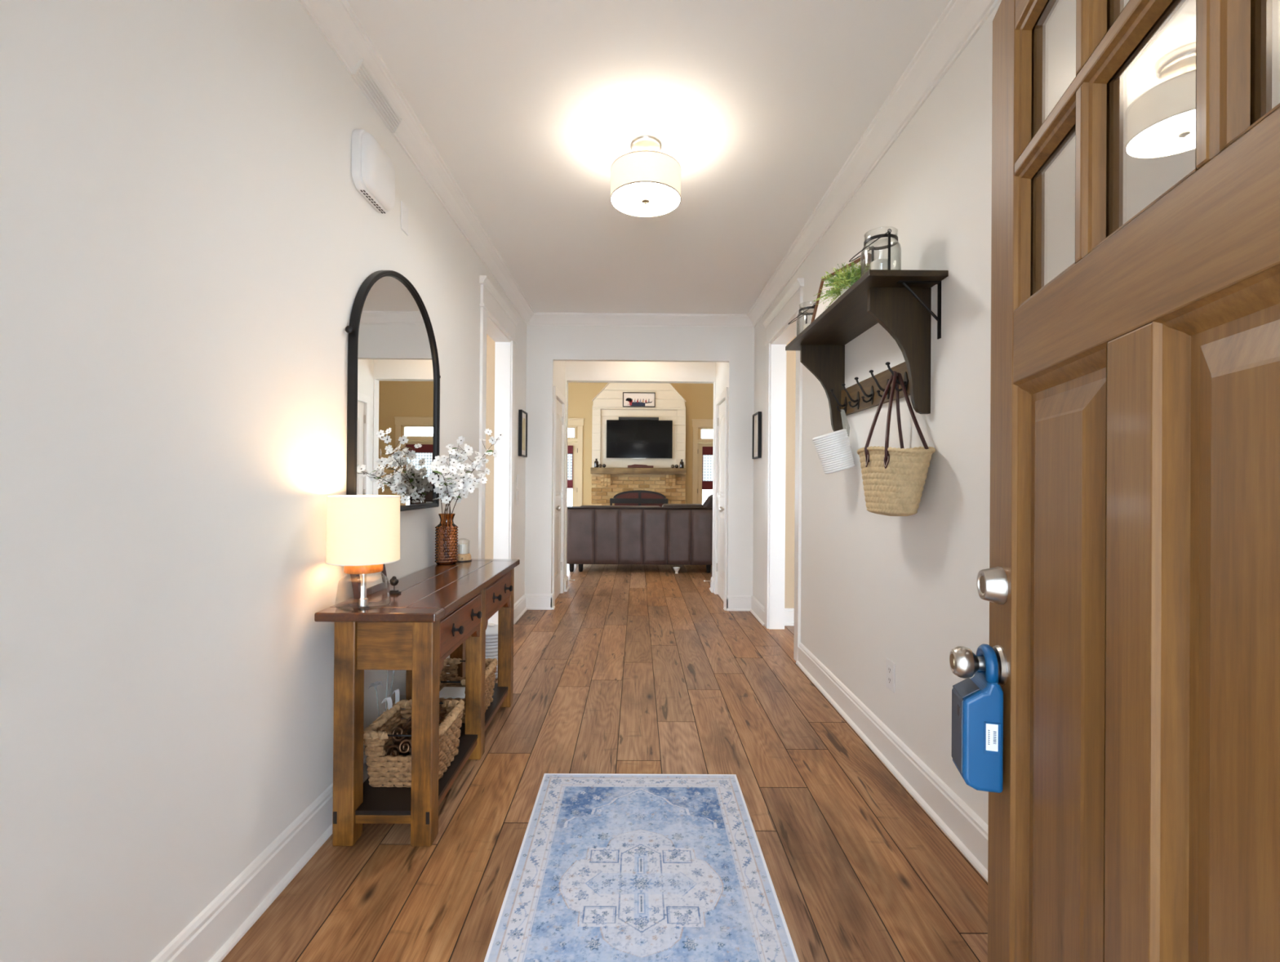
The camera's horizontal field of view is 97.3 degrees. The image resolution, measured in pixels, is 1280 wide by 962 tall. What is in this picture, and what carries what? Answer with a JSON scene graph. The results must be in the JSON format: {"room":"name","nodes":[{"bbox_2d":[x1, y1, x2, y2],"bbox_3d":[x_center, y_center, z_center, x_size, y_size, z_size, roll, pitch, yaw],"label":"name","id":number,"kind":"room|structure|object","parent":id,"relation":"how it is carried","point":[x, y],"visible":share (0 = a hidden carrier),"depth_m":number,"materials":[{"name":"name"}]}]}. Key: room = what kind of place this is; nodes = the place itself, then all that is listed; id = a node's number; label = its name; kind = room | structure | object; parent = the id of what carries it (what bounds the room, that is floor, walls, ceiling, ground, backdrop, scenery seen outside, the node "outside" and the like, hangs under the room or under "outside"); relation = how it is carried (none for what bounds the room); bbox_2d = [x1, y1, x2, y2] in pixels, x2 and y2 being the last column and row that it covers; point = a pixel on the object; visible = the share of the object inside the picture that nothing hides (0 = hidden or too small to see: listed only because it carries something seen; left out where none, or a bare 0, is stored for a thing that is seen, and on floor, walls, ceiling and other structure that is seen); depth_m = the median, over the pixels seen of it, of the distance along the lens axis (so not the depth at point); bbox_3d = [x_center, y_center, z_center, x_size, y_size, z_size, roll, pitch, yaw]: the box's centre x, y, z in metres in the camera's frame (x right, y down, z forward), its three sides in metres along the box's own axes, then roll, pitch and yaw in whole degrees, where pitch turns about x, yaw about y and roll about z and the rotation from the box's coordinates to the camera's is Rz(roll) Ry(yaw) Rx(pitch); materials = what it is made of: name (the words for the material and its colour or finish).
{"room":"entrance hallway","nodes":[
{"label":"entrance hallway","id":0,"kind":"room"},
{"bbox_2d":[0,0,526,961],"bbox_3d":[-1.131,-0.190,2.696,0.120,2.780,5.400,0,0,0],"label":"wall","id":1,"kind":"structure","parent":0,"point":[189,241],"depth_m":1.29,"materials":[{"name":"white paint"}]},
{"bbox_2d":[151,672,449,961],"bbox_3d":[-1.061,1.128,1.947,0.032,0.142,3.630,0,0,0],"label":"baseboard","id":2,"kind":"structure","parent":1,"relation":"attached to","point":[216,930],"depth_m":1.55,"materials":[{"name":"white wood"}]},
{"bbox_2d":[351,128,395,213],"bbox_3d":[-1.028,-1.202,2.202,0.063,0.226,0.265,0,0,0],"label":"door chime","id":3,"kind":"object","parent":1,"relation":"attached to","point":[373,172],"visible":1,"depth_m":2.12,"materials":[{"name":"white plastic"}]},
{"bbox_2d":[351,58,402,133],"bbox_3d":[-1.027,-1.503,2.216,0.047,0.058,0.341,0,0,0],"label":"air vent","id":4,"kind":"object","parent":1,"relation":"attached to","point":[361,73],"visible":1,"depth_m":2.19,"materials":[{"name":"white"}]},
{"bbox_2d":[345,270,440,511],"bbox_3d":[-1.049,-0.383,2.485,0.032,1.030,0.922,0,0,0],"label":"arched mirror","id":5,"kind":"object","parent":1,"relation":"attached to","point":[393,404],"visible":0.99,"depth_m":2.38,"materials":[{"name":"black mirror"}]},
{"bbox_2d":[400,200,408,235],"bbox_3d":[-1.058,-1.181,2.537,0.007,0.123,0.076,0,0,0],"label":"blank plate","id":6,"kind":"object","parent":1,"relation":"attached to","point":[404,210],"visible":1,"depth_m":2.53,"materials":[{"name":"white plastic"}]},
{"bbox_2d":[297,0,534,325],"bbox_3d":[-1.015,-1.530,2.741,0.092,0.098,5.200,0,0,0],"label":"trim","id":7,"kind":"structure","parent":1,"relation":"attached to","point":[337,22],"depth_m":2.51,"materials":[{"name":"white wood"}]},
{"bbox_2d":[478,275,519,624],"bbox_3d":[-1.117,-0.080,4.260,0.170,2.572,1.038,0,0,0],"label":"trim","id":8,"kind":"structure","parent":1,"relation":"attached to","point":[498,320],"depth_m":4.65,"materials":[{"name":"white wood"}]},
{"bbox_2d":[516,490,519,505],"bbox_3d":[-1.079,0.153,4.980,0.008,0.128,0.076,0,0,0],"label":"light switch","id":9,"kind":"object","parent":1,"relation":"attached to","point":[517,491],"visible":1,"depth_m":4.97,"materials":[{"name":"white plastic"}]},
{"bbox_2d":[516,474,519,488],"bbox_3d":[-1.078,0.004,4.980,0.008,0.128,0.076,0,0,0],"label":"light switch","id":10,"kind":"object","parent":1,"relation":"attached to","point":[517,475],"visible":1,"depth_m":4.96,"materials":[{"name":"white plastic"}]},
{"bbox_2d":[513,593,527,624],"bbox_3d":[-1.075,1.138,5.042,0.032,0.142,0.580,0,0,0],"label":"baseboard","id":11,"kind":"structure","parent":1,"relation":"attached to","point":[519,606],"depth_m":5.03,"materials":[{"name":"white wood"}]},
{"bbox_2d":[518,409,527,457],"bbox_3d":[-1.063,-0.427,5.122,0.030,0.412,0.250,0,0,0],"label":"framed picture","id":12,"kind":"object","parent":1,"relation":"attached to","point":[522,415],"visible":1,"depth_m":5.09,"materials":[{"name":"black wood"}]},
{"bbox_2d":[522,417,524,450],"bbox_3d":[-1.059,-0.427,5.122,0.001,0.292,0.150,0,0,0],"label":"print","id":13,"kind":"object","parent":12,"relation":"attached to","point":[523,418],"depth_m":5.13},
{"bbox_2d":[484,333,494,559],"bbox_3d":[-2.310,-0.191,4.830,2.220,2.780,0.080,0,0,0],"label":"wall","id":14,"kind":"structure","parent":0,"point":[490,407],"depth_m":4.79,"materials":[{"name":"beige paint"}]},
{"bbox_2d":[551,360,565,593],"bbox_3d":[-0.895,-0.177,5.837,0.120,2.780,0.880,0,0,0],"label":"wall","id":15,"kind":"structure","parent":0,"point":[559,366],"depth_m":6.06,"materials":[{"name":"white paint"}]},
{"bbox_2d":[551,592,555,608],"bbox_3d":[-0.826,1.141,5.354,0.032,0.142,0.077,0,0,0],"label":"baseboard","id":16,"kind":"structure","parent":15,"relation":"attached to","point":[553,606],"depth_m":5.32,"materials":[{"name":"white wood"}]},
{"bbox_2d":[551,385,565,605],"bbox_3d":[-0.828,0.151,5.783,0.018,2.125,0.775,0,0,0],"label":"trim","id":17,"kind":"structure","parent":15,"relation":"attached to","point":[557,393],"depth_m":5.46,"materials":[{"name":"white"}]},
{"bbox_2d":[555,399,563,599],"bbox_3d":[-0.833,0.187,5.788,0.108,2.028,0.627,0,0,0],"label":"door","id":18,"kind":"structure","parent":15,"relation":"in","point":[558,564],"depth_m":5.88,"materials":[{"name":"beige paint"}]},
{"bbox_2d":[564,575,568,591],"bbox_3d":[-0.816,1.144,6.288,0.032,0.142,0.210,0,0,0],"label":"baseboard","id":19,"kind":"structure","parent":15,"relation":"attached to","point":[566,581],"depth_m":6.21,"materials":[{"name":"white wood"}]},
{"bbox_2d":[221,563,987,961],"bbox_3d":[0.265,1.261,5.747,7.600,0.080,11.500,0,0,0],"label":"floor","id":20,"kind":"structure","parent":0,"point":[633,668],"depth_m":2.15,"materials":[{"name":"brown wood"}]},
{"bbox_2d":[314,558,519,846],"bbox_3d":[-0.851,0.814,2.457,0.405,0.775,1.297,0,0,0],"label":"console table","id":21,"kind":"object","parent":20,"relation":"on","point":[440,611],"visible":0.94,"depth_m":1.88,"materials":[{"name":"brown wood"}]},
{"bbox_2d":[325,494,399,610],"bbox_3d":[-0.935,0.237,1.910,0.227,0.372,0.227,0,0,0],"label":"table lamp","id":22,"kind":"object","parent":21,"relation":"on","point":[363,531],"visible":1,"depth_m":1.82,"materials":[{"name":"beige fabric"}]},
{"bbox_2d":[350,564,388,598],"bbox_3d":[-1.037,0.317,2.144,0.061,0.214,0.230,0,0,0],"label":"frame","id":23,"kind":"object","parent":21,"relation":"on","point":[376,581],"visible":0.34,"depth_m":2.14,"materials":[{"name":"brown wood"}]},
{"bbox_2d":[359,571,382,588],"bbox_3d":[-1.040,0.317,2.144,0.039,0.170,0.186,0,0,0],"label":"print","id":24,"kind":"object","parent":23,"relation":"attached to","point":[374,580],"depth_m":2.17,"materials":[{"name":"white paper"}]},
{"bbox_2d":[367,669,399,716],"bbox_3d":[-0.992,0.902,2.197,0.062,0.374,0.178,0,0,15],"label":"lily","id":25,"kind":"object","parent":21,"relation":"on","point":[388,700],"visible":0.48,"depth_m":2.20,"materials":[{"name":"grey"}]},
{"bbox_2d":[386,576,401,594],"bbox_3d":[-0.926,0.392,2.125,0.044,0.066,0.028,0,0,0],"label":"figurine","id":26,"kind":"object","parent":21,"relation":"on","point":[393,581],"visible":0.95,"depth_m":2.12,"materials":[{"name":"black metal"}]},
{"bbox_2d":[363,698,464,786],"bbox_3d":[-0.846,0.988,2.135,0.290,0.206,0.327,0,0,0],"label":"seagrass basket","id":27,"kind":"object","parent":21,"relation":"on","point":[382,769],"visible":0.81,"depth_m":2.04,"materials":[{"name":"beige wicker"}]},
{"bbox_2d":[384,715,440,776],"bbox_3d":[-0.850,0.979,2.103,0.182,0.202,0.160,0,0,0],"label":"scroll ornament","id":28,"kind":"object","parent":27,"relation":"in","point":[397,746],"visible":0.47,"depth_m":2.08,"materials":[{"name":"brown metal"}]},
{"bbox_2d":[355,682,507,814],"bbox_3d":[-0.850,1.099,2.458,0.301,0.014,1.191,0,0,0],"label":"shelf","id":29,"kind":"object","parent":21,"relation":"attached to","point":[375,800],"depth_m":1.99,"materials":[{"name":"black wood"}]},
{"bbox_2d":[435,513,457,564],"bbox_3d":[-0.997,0.298,2.907,0.114,0.258,0.113,1,0,-32],"label":"vase","id":30,"kind":"object","parent":21,"relation":"on","point":[446,533],"visible":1,"depth_m":2.87,"materials":[{"name":"brown glass"}]},
{"bbox_2d":[426,457,454,514],"bbox_3d":[-0.964,0.144,2.742,0.114,0.506,0.343,0,0,-13],"label":"branch","id":31,"kind":"object","parent":30,"relation":"in","point":[433,478],"visible":0.43,"depth_m":2.64,"materials":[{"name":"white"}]},
{"bbox_2d":[434,468,460,514],"bbox_3d":[-0.968,0.167,2.851,0.143,0.462,0.163,0,0,0],"label":"branch","id":32,"kind":"object","parent":30,"relation":"in","point":[458,470],"visible":0.14,"depth_m":2.81,"materials":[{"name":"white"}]},
{"bbox_2d":[431,464,468,514],"bbox_3d":[-0.904,0.163,2.679,0.148,0.469,0.469,0,0,-9],"label":"branch","id":33,"kind":"object","parent":30,"relation":"in","point":[444,485],"visible":0.93,"depth_m":2.67,"materials":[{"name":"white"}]},
{"bbox_2d":[433,447,468,514],"bbox_3d":[-0.926,0.118,2.785,0.143,0.558,0.309,0,0,-12],"label":"branch","id":34,"kind":"object","parent":30,"relation":"in","point":[455,455],"visible":0.51,"depth_m":2.79,"materials":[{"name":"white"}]},
{"bbox_2d":[445,435,473,514],"bbox_3d":[-0.935,0.084,2.865,0.200,0.627,0.169,0,0,0],"label":"branch","id":35,"kind":"object","parent":30,"relation":"in","point":[468,448],"visible":0.39,"depth_m":2.86,"materials":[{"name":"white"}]},
{"bbox_2d":[444,472,487,514],"bbox_3d":[-0.893,0.177,2.871,0.199,0.442,0.186,0,0,43],"label":"branch","id":36,"kind":"object","parent":30,"relation":"in","point":[483,479],"visible":0.66,"depth_m":2.84,"materials":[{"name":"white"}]},
{"bbox_2d":[443,448,490,514],"bbox_3d":[-0.908,0.115,2.921,0.219,0.566,0.163,0,0,0],"label":"branch","id":37,"kind":"object","parent":30,"relation":"in","point":[468,467],"visible":0.35,"depth_m":2.92,"materials":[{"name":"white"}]},
{"bbox_2d":[451,428,504,513],"bbox_3d":[-0.869,0.061,2.941,0.186,0.674,0.256,0,0,43],"label":"branch","id":38,"kind":"object","parent":30,"relation":"in","point":[500,434],"visible":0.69,"depth_m":2.96,"materials":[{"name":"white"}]},
{"bbox_2d":[457,537,471,561],"bbox_3d":[-0.951,0.367,3.024,0.094,0.120,0.095,0,0,0],"label":"candle holder","id":39,"kind":"object","parent":21,"relation":"on","point":[463,554],"visible":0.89,"depth_m":3.00,"materials":[{"name":"beige wood"}]},
{"bbox_2d":[457,543,467,553],"bbox_3d":[-0.951,0.362,3.025,0.052,0.051,0.052,0,0,0],"label":"candle","id":40,"kind":"object","parent":39,"relation":"on","point":[462,548],"depth_m":3.00,"materials":[{"name":"beige wax"}]},
{"bbox_2d":[439,657,497,723],"bbox_3d":[-0.848,0.990,2.673,0.290,0.206,0.332,0,0,0],"label":"seagrass basket","id":41,"kind":"object","parent":21,"relation":"on","point":[446,679],"visible":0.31,"depth_m":2.75,"materials":[{"name":"brown wicker"}]},
{"bbox_2d":[439,686,465,698],"bbox_3d":[-0.860,1.031,2.633,0.180,0.100,0.160,0,0,0],"label":"folded cloth","id":42,"kind":"object","parent":41,"relation":"in","point":[446,692],"visible":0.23,"depth_m":2.61,"materials":[{"name":"grey fabric"}]},
{"bbox_2d":[485,622,497,678],"bbox_3d":[-0.928,1.046,3.513,0.226,0.318,0.226,0,0,0],"label":"basket","id":43,"kind":"object","parent":21,"relation":"on","point":[491,631],"visible":0.17,"depth_m":3.42,"materials":[{"name":"white fabric"}]},
{"bbox_2d":[590,382,686,505],"bbox_3d":[-0.023,-0.813,11.192,1.872,4.100,0.459,0,0,0],"label":"fireplace","id":44,"kind":"object","parent":20,"relation":"on","point":[615,477],"visible":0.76,"depth_m":11.15,"materials":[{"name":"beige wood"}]},
{"bbox_2d":[594,458,598,467],"bbox_3d":[-0.855,-0.350,11.037,0.084,0.175,0.084,0,0,0],"label":"bottle","id":45,"kind":"object","parent":44,"relation":"on","point":[596,462],"visible":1,"depth_m":11.00,"materials":[{"name":"black glass"}]},
{"bbox_2d":[622,391,655,407],"bbox_3d":[-0.018,-1.607,11.142,0.640,0.289,0.024,0,0,0],"label":"framed picture","id":46,"kind":"object","parent":44,"relation":"attached to","point":[646,399],"visible":1,"depth_m":11.14,"materials":[{"name":"black"}]},
{"bbox_2d":[606,419,672,458],"bbox_3d":[-0.012,-0.822,11.152,1.300,0.757,0.060,0,0,0],"label":"television","id":47,"kind":"object","parent":44,"relation":"attached to","point":[625,438],"visible":1,"depth_m":11.12,"materials":[{"name":"black plastic"}]},
{"bbox_2d":[618,416,658,420],"bbox_3d":[-0.026,-1.231,11.143,0.794,0.058,0.078,0,0,0],"label":"soundbar","id":48,"kind":"object","parent":47,"relation":"attached to","point":[620,418],"visible":1,"depth_m":11.11,"materials":[{"name":"black plastic"}]},
{"bbox_2d":[627,464,653,467],"bbox_3d":[0.011,-0.290,11.039,0.502,0.069,0.085,0,0,0],"label":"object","id":49,"kind":"object","parent":44,"relation":"on","point":[630,465],"visible":0.95,"depth_m":11.00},
{"bbox_2d":[609,489,667,506],"bbox_3d":[-0.022,0.709,11.003,1.135,1.055,0.050,0,0,0],"label":"fire screen","id":50,"kind":"object","parent":20,"relation":"on","point":[637,497],"visible":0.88,"depth_m":10.99,"materials":[{"name":"black metal"}]},
{"bbox_2d":[566,503,712,573],"bbox_3d":[0.004,0.769,7.956,2.000,0.915,0.923,0,0,0],"label":"leather sofa","id":51,"kind":"object","parent":20,"relation":"on","point":[669,534],"visible":0.91,"depth_m":7.50,"materials":[{"name":"brown leather"}]},
{"bbox_2d":[580,505,660,506],"bbox_3d":[-0.271,0.531,7.717,1.125,0.385,0.240,0,0,0],"label":"cushion","id":52,"kind":"object","parent":51,"relation":"on","point":[580,505],"depth_m":7.64,"materials":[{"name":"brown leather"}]},
{"bbox_2d":[662,503,703,506],"bbox_3d":[0.584,0.523,7.721,0.565,0.415,0.240,0,0,0],"label":"cushion","id":53,"kind":"object","parent":51,"relation":"on","point":[664,504],"depth_m":7.62,"materials":[{"name":"brown leather"}]},
{"bbox_2d":[484,773,799,961],"bbox_3d":[0.004,1.201,1.679,0.785,0.008,1.260,0,0,0],"label":"runner rug","id":54,"kind":"object","parent":20,"relation":"on","point":[610,867],"visible":1,"depth_m":1.69,"materials":[{"name":"blue fabric"}]},
{"bbox_2d":[673,566,679,573],"bbox_3d":[0.488,1.188,7.498,0.097,0.079,0.097,0,0,0],"label":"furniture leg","id":55,"kind":"object","parent":20,"relation":"on","point":[676,568],"visible":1,"depth_m":7.48,"materials":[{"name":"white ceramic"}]},
{"bbox_2d":[702,493,712,506],"bbox_3d":[1.428,0.677,9.424,0.870,1.130,0.880,0,0,0],"label":"recliner","id":56,"kind":"object","parent":20,"relation":"on","point":[708,501],"visible":0.04,"depth_m":9.63,"materials":[{"name":"brown leather"}]},
{"bbox_2d":[524,325,754,596],"bbox_3d":[-0.003,-0.172,5.371,2.160,2.780,0.060,0,0,0],"label":"wall","id":57,"kind":"structure","parent":0,"point":[545,344],"depth_m":5.34,"materials":[{"name":"white paint"}]},
{"bbox_2d":[525,593,552,609],"bbox_3d":[-0.953,1.140,5.316,0.245,0.142,0.032,0,0,0],"label":"baseboard","id":58,"kind":"structure","parent":57,"relation":"attached to","point":[533,601],"depth_m":5.32,"materials":[{"name":"white wood"}]},
{"bbox_2d":[527,312,753,327],"bbox_3d":[0.008,-1.513,5.299,2.160,0.098,0.092,0,0,0],"label":"trim","id":59,"kind":"structure","parent":57,"relation":"attached to","point":[607,319],"depth_m":5.30,"materials":[{"name":"white"}]},
{"bbox_2d":[726,595,751,610],"bbox_3d":[0.935,1.154,5.324,0.232,0.142,0.032,0,0,0],"label":"baseboard","id":60,"kind":"structure","parent":57,"relation":"attached to","point":[735,602],"depth_m":5.32,"materials":[{"name":"white wood"}]},
{"bbox_2d":[564,360,715,578],"bbox_3d":[0.328,-0.826,6.344,7.300,4.100,0.120,0,0,0],"label":"trim","id":61,"kind":"structure","parent":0,"point":[599,371],"depth_m":6.29,"materials":[{"name":"white paint"}]},
{"bbox_2d":[568,382,713,505],"bbox_3d":[0.305,-0.809,11.484,7.300,4.100,0.120,0,0,0],"label":"wall","id":62,"kind":"structure","parent":0,"point":[699,397],"depth_m":11.42,"materials":[{"name":"brown paint"}]},
{"bbox_2d":[567,445,573,488],"bbox_3d":[-1.639,-0.284,11.416,0.556,0.870,0.032,0,0,0],"label":"roman shade","id":63,"kind":"object","parent":62,"relation":"attached to","point":[570,448],"visible":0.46,"depth_m":11.42,"materials":[{"name":"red fabric"}]},
{"bbox_2d":[567,417,584,506],"bbox_3d":[-2.016,-0.027,11.430,1.750,2.500,0.082,0,0,0],"label":"door","id":64,"kind":"structure","parent":62,"relation":"in","point":[572,422],"depth_m":11.40,"materials":[{"name":"beige"}]},
{"bbox_2d":[568,426,576,438],"bbox_3d":[-2.009,-0.982,11.431,1.430,0.240,0.054,0,0,0],"label":"window","id":65,"kind":"structure","parent":64,"relation":"attached to","point":[575,428],"depth_m":11.41,"materials":[{"name":"beige"}]},
{"bbox_2d":[691,418,713,504],"bbox_3d":[1.914,0.003,11.448,1.750,2.500,0.082,0,0,0],"label":"door","id":66,"kind":"structure","parent":62,"relation":"in","point":[696,423],"depth_m":11.41,"materials":[{"name":"beige wood"}]},
{"bbox_2d":[699,427,713,439],"bbox_3d":[1.921,-0.953,11.449,1.430,0.240,0.054,0,0,0],"label":"window","id":67,"kind":"structure","parent":66,"relation":"attached to","point":[700,428],"depth_m":11.42,"materials":[{"name":"beige"}]},
{"bbox_2d":[702,446,712,489],"bbox_3d":[1.541,-0.260,11.430,0.556,0.870,0.032,0,0,0],"label":"roman shade","id":68,"kind":"object","parent":62,"relation":"attached to","point":[707,451],"visible":0.52,"depth_m":11.43,"materials":[{"name":"red fabric"}]},
{"bbox_2d":[346,0,950,314],"bbox_3d":[-0.002,-1.609,3.205,7.000,0.080,6.400,0,0,0],"label":"ceiling","id":69,"kind":"structure","parent":0,"point":[530,106],"depth_m":2.42,"materials":[{"name":"white paint"}]},
{"bbox_2d":[610,129,680,217],"bbox_3d":[0.027,-1.423,2.595,0.324,0.295,0.324,0,0,0],"label":"ceiling light","id":70,"kind":"object","parent":69,"relation":"attached to","point":[646,180],"visible":1,"depth_m":2.52,"materials":[{"name":"white fabric"}]},
{"bbox_2d":[611,182,679,216],"bbox_3d":[0.026,-1.294,2.594,0.317,0.005,0.317,0,0,42],"label":"diffuser","id":71,"kind":"object","parent":70,"relation":"attached to","point":[631,198],"depth_m":2.57,"materials":[{"name":"white glass"}]},
{"bbox_2d":[715,362,728,594],"bbox_3d":[0.898,-0.164,5.845,0.120,2.780,0.880,0,0,0],"label":"wall","id":72,"kind":"structure","parent":0,"point":[722,368],"depth_m":6.04,"materials":[{"name":"white paint"}]},
{"bbox_2d":[709,576,714,592],"bbox_3d":[0.802,1.156,6.295,0.032,0.142,0.210,0,0,0],"label":"baseboard","id":73,"kind":"structure","parent":72,"relation":"attached to","point":[712,584],"depth_m":6.25,"materials":[{"name":"white wood"}]},
{"bbox_2d":[715,400,724,600],"bbox_3d":[0.832,0.200,5.796,0.108,2.028,0.627,0,0,0],"label":"door","id":74,"kind":"structure","parent":72,"relation":"in","point":[721,420],"depth_m":5.88,"materials":[{"name":"beige paint"}]},
{"bbox_2d":[713,386,728,606],"bbox_3d":[0.827,0.163,5.791,0.018,2.125,0.775,0,0,0],"label":"trim","id":75,"kind":"structure","parent":72,"relation":"attached to","point":[724,394],"depth_m":5.46,"materials":[{"name":"white wood"}]},
{"bbox_2d":[723,594,728,610],"bbox_3d":[0.815,1.153,5.361,0.032,0.142,0.077,0,0,0],"label":"baseboard","id":76,"kind":"structure","parent":72,"relation":"attached to","point":[726,596],"depth_m":5.33,"materials":[{"name":"white wood"}]},
{"bbox_2d":[784,335,795,608],"bbox_3d":[2.290,-0.157,4.851,2.180,2.780,0.080,0,0,0],"label":"wall","id":77,"kind":"structure","parent":0,"point":[790,354],"depth_m":4.81,"materials":[{"name":"beige paint"}]},
{"bbox_2d":[784,608,794,625],"bbox_3d":[2.280,1.162,4.790,2.180,0.142,0.032,0,0,0],"label":"baseboard","id":78,"kind":"structure","parent":77,"relation":"attached to","point":[788,612],"depth_m":4.79,"materials":[{"name":"white"}]},
{"bbox_2d":[752,0,1279,825],"bbox_3d":[1.149,-0.172,2.706,0.120,2.780,5.400,0,0,0],"label":"wall","id":79,"kind":"structure","parent":0,"point":[875,588],"depth_m":2.07,"materials":[{"name":"white paint"}]},
{"bbox_2d":[751,411,761,458],"bbox_3d":[1.063,-0.411,5.131,0.030,0.412,0.250,0,0,0],"label":"framed picture","id":80,"kind":"object","parent":79,"relation":"attached to","point":[757,417],"visible":1,"depth_m":5.10,"materials":[{"name":"black"}]},
{"bbox_2d":[754,419,757,452],"bbox_3d":[1.060,-0.411,5.131,0.001,0.292,0.150,0,0,0],"label":"print","id":81,"kind":"object","parent":80,"relation":"attached to","point":[755,420],"depth_m":5.15,"materials":[{"name":"beige paper"}]},
{"bbox_2d":[750,595,764,625],"bbox_3d":[1.053,1.154,5.051,0.032,0.142,0.580,0,0,0],"label":"baseboard","id":82,"kind":"structure","parent":79,"relation":"attached to","point":[757,609],"depth_m":5.03,"materials":[{"name":"white wood"}]},
{"bbox_2d":[762,277,804,661],"bbox_3d":[1.121,-0.063,4.270,0.170,2.572,1.038,0,0,0],"label":"trim","id":83,"kind":"structure","parent":79,"relation":"attached to","point":[780,333],"depth_m":4.66,"materials":[{"name":"white wood"}]},
{"bbox_2d":[785,269,948,431],"bbox_3d":[0.951,-0.501,2.569,0.284,0.495,1.136,0,0,0],"label":"shelf","id":84,"kind":"object","parent":79,"relation":"attached to","point":[900,300],"visible":0.94,"depth_m":2.20,"materials":[{"name":"brown wood"}]},
{"bbox_2d":[787,302,815,335],"bbox_3d":[0.899,-0.851,3.052,0.192,0.207,0.158,0,0,0],"label":"glass lantern","id":85,"kind":"object","parent":84,"relation":"on","point":[806,313],"visible":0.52,"depth_m":3.05,"materials":[{"name":"black metal"}]},
{"bbox_2d":[803,323,810,329],"bbox_3d":[0.922,-0.799,3.052,0.072,0.094,0.072,0,0,0],"label":"candle","id":86,"kind":"object","parent":85,"relation":"on","point":[805,326],"depth_m":3.03,"materials":[{"name":"beige wax"}]},
{"bbox_2d":[812,408,854,473],"bbox_3d":[0.978,-0.204,2.850,0.208,0.336,0.172,0,0,0],"label":"rope basket","id":87,"kind":"object","parent":84,"relation":"hanging from","point":[833,450],"visible":1,"depth_m":2.79,"materials":[{"name":"white fabric"}]},
{"bbox_2d":[810,253,871,323],"bbox_3d":[0.981,-0.905,2.792,0.108,0.320,0.361,0,0,-17],"label":"frame","id":88,"kind":"object","parent":84,"relation":"on","point":[820,308],"visible":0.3,"depth_m":2.90,"materials":[{"name":"brown wood"}]},
{"bbox_2d":[822,287,839,311],"bbox_3d":[0.979,-0.906,2.792,0.044,0.160,0.211,0,0,-17],"label":"print","id":89,"kind":"object","parent":88,"relation":"attached to","point":[827,301],"depth_m":2.87,"materials":[{"name":"white paper"}]},
{"bbox_2d":[813,258,871,309],"bbox_3d":[0.926,-0.853,2.483,0.311,0.206,0.346,0,0,15],"label":"potted plant","id":90,"kind":"object","parent":84,"relation":"on","point":[842,282],"visible":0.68,"depth_m":2.44,"materials":[{"name":"green plant"}]},
{"bbox_2d":[848,228,901,277],"bbox_3d":[0.908,-0.854,2.182,0.192,0.207,0.158,0,0,0],"label":"glass lantern","id":91,"kind":"object","parent":84,"relation":"on","point":[883,263],"visible":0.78,"depth_m":2.15,"materials":[{"name":"clear glass"}]},
{"bbox_2d":[870,257,888,269],"bbox_3d":[0.931,-0.802,2.182,0.072,0.094,0.072,0,0,0],"label":"candle","id":92,"kind":"object","parent":91,"relation":"on","point":[879,264],"depth_m":2.15,"materials":[{"name":"beige wax"}]},
{"bbox_2d":[857,370,935,515],"bbox_3d":[0.985,-0.153,2.195,0.219,0.583,0.435,0,0,0],"label":"bag","id":93,"kind":"object","parent":84,"relation":"hanging from","point":[894,478],"visible":1,"depth_m":2.10,"materials":[{"name":"beige wicker"}]},
{"bbox_2d":[746,0,1000,327],"bbox_3d":[1.053,-1.514,2.750,0.092,0.098,5.200,0,0,0],"label":"trim","id":94,"kind":"structure","parent":79,"relation":"attached to","point":[960,20],"depth_m":2.38,"materials":[{"name":"white wood"}]},
{"bbox_2d":[886,657,895,693],"bbox_3d":[1.078,0.836,2.427,0.008,0.128,0.076,0,0,0],"label":"power outlet","id":95,"kind":"object","parent":79,"relation":"attached to","point":[891,665],"visible":1,"depth_m":2.42,"materials":[{"name":"white plastic"}]},
{"bbox_2d":[888,675,891,684],"bbox_3d":[1.076,0.858,2.427,0.002,0.032,0.034,0,0,0],"label":"receptacle","id":96,"kind":"object","parent":95,"relation":"attached to","point":[889,676],"depth_m":2.43,"materials":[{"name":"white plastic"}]},
{"bbox_2d":[795,642,988,881],"bbox_3d":[1.067,1.144,1.956,0.032,0.142,3.630,0,0,0],"label":"baseboard","id":97,"kind":"structure","parent":79,"relation":"attached to","point":[968,832],"depth_m":2.22,"materials":[{"name":"white wood"}]},
{"bbox_3d":[0.021,-0.190,0.071,2.400,2.780,0.140,0,0,0],"label":"wall","id":98,"kind":"structure","parent":0,"visible":0},
{"bbox_2d":[949,0,1279,961],"bbox_3d":[0.507,0.177,0.607,0.120,2.033,0.868,0,0,15],"label":"door","id":99,"kind":"structure","parent":98,"relation":"in","point":[1131,584],"depth_m":0.60,"materials":[{"name":"brown wood"}]},
{"bbox_2d":[951,644,1003,792],"bbox_3d":[0.579,0.400,0.971,0.063,0.236,0.077,0,0,15],"label":"lockbox","id":100,"kind":"object","parent":99,"relation":"hanging from","point":[977,701],"visible":0.94,"depth_m":0.94,"materials":[{"name":"blue plastic"}]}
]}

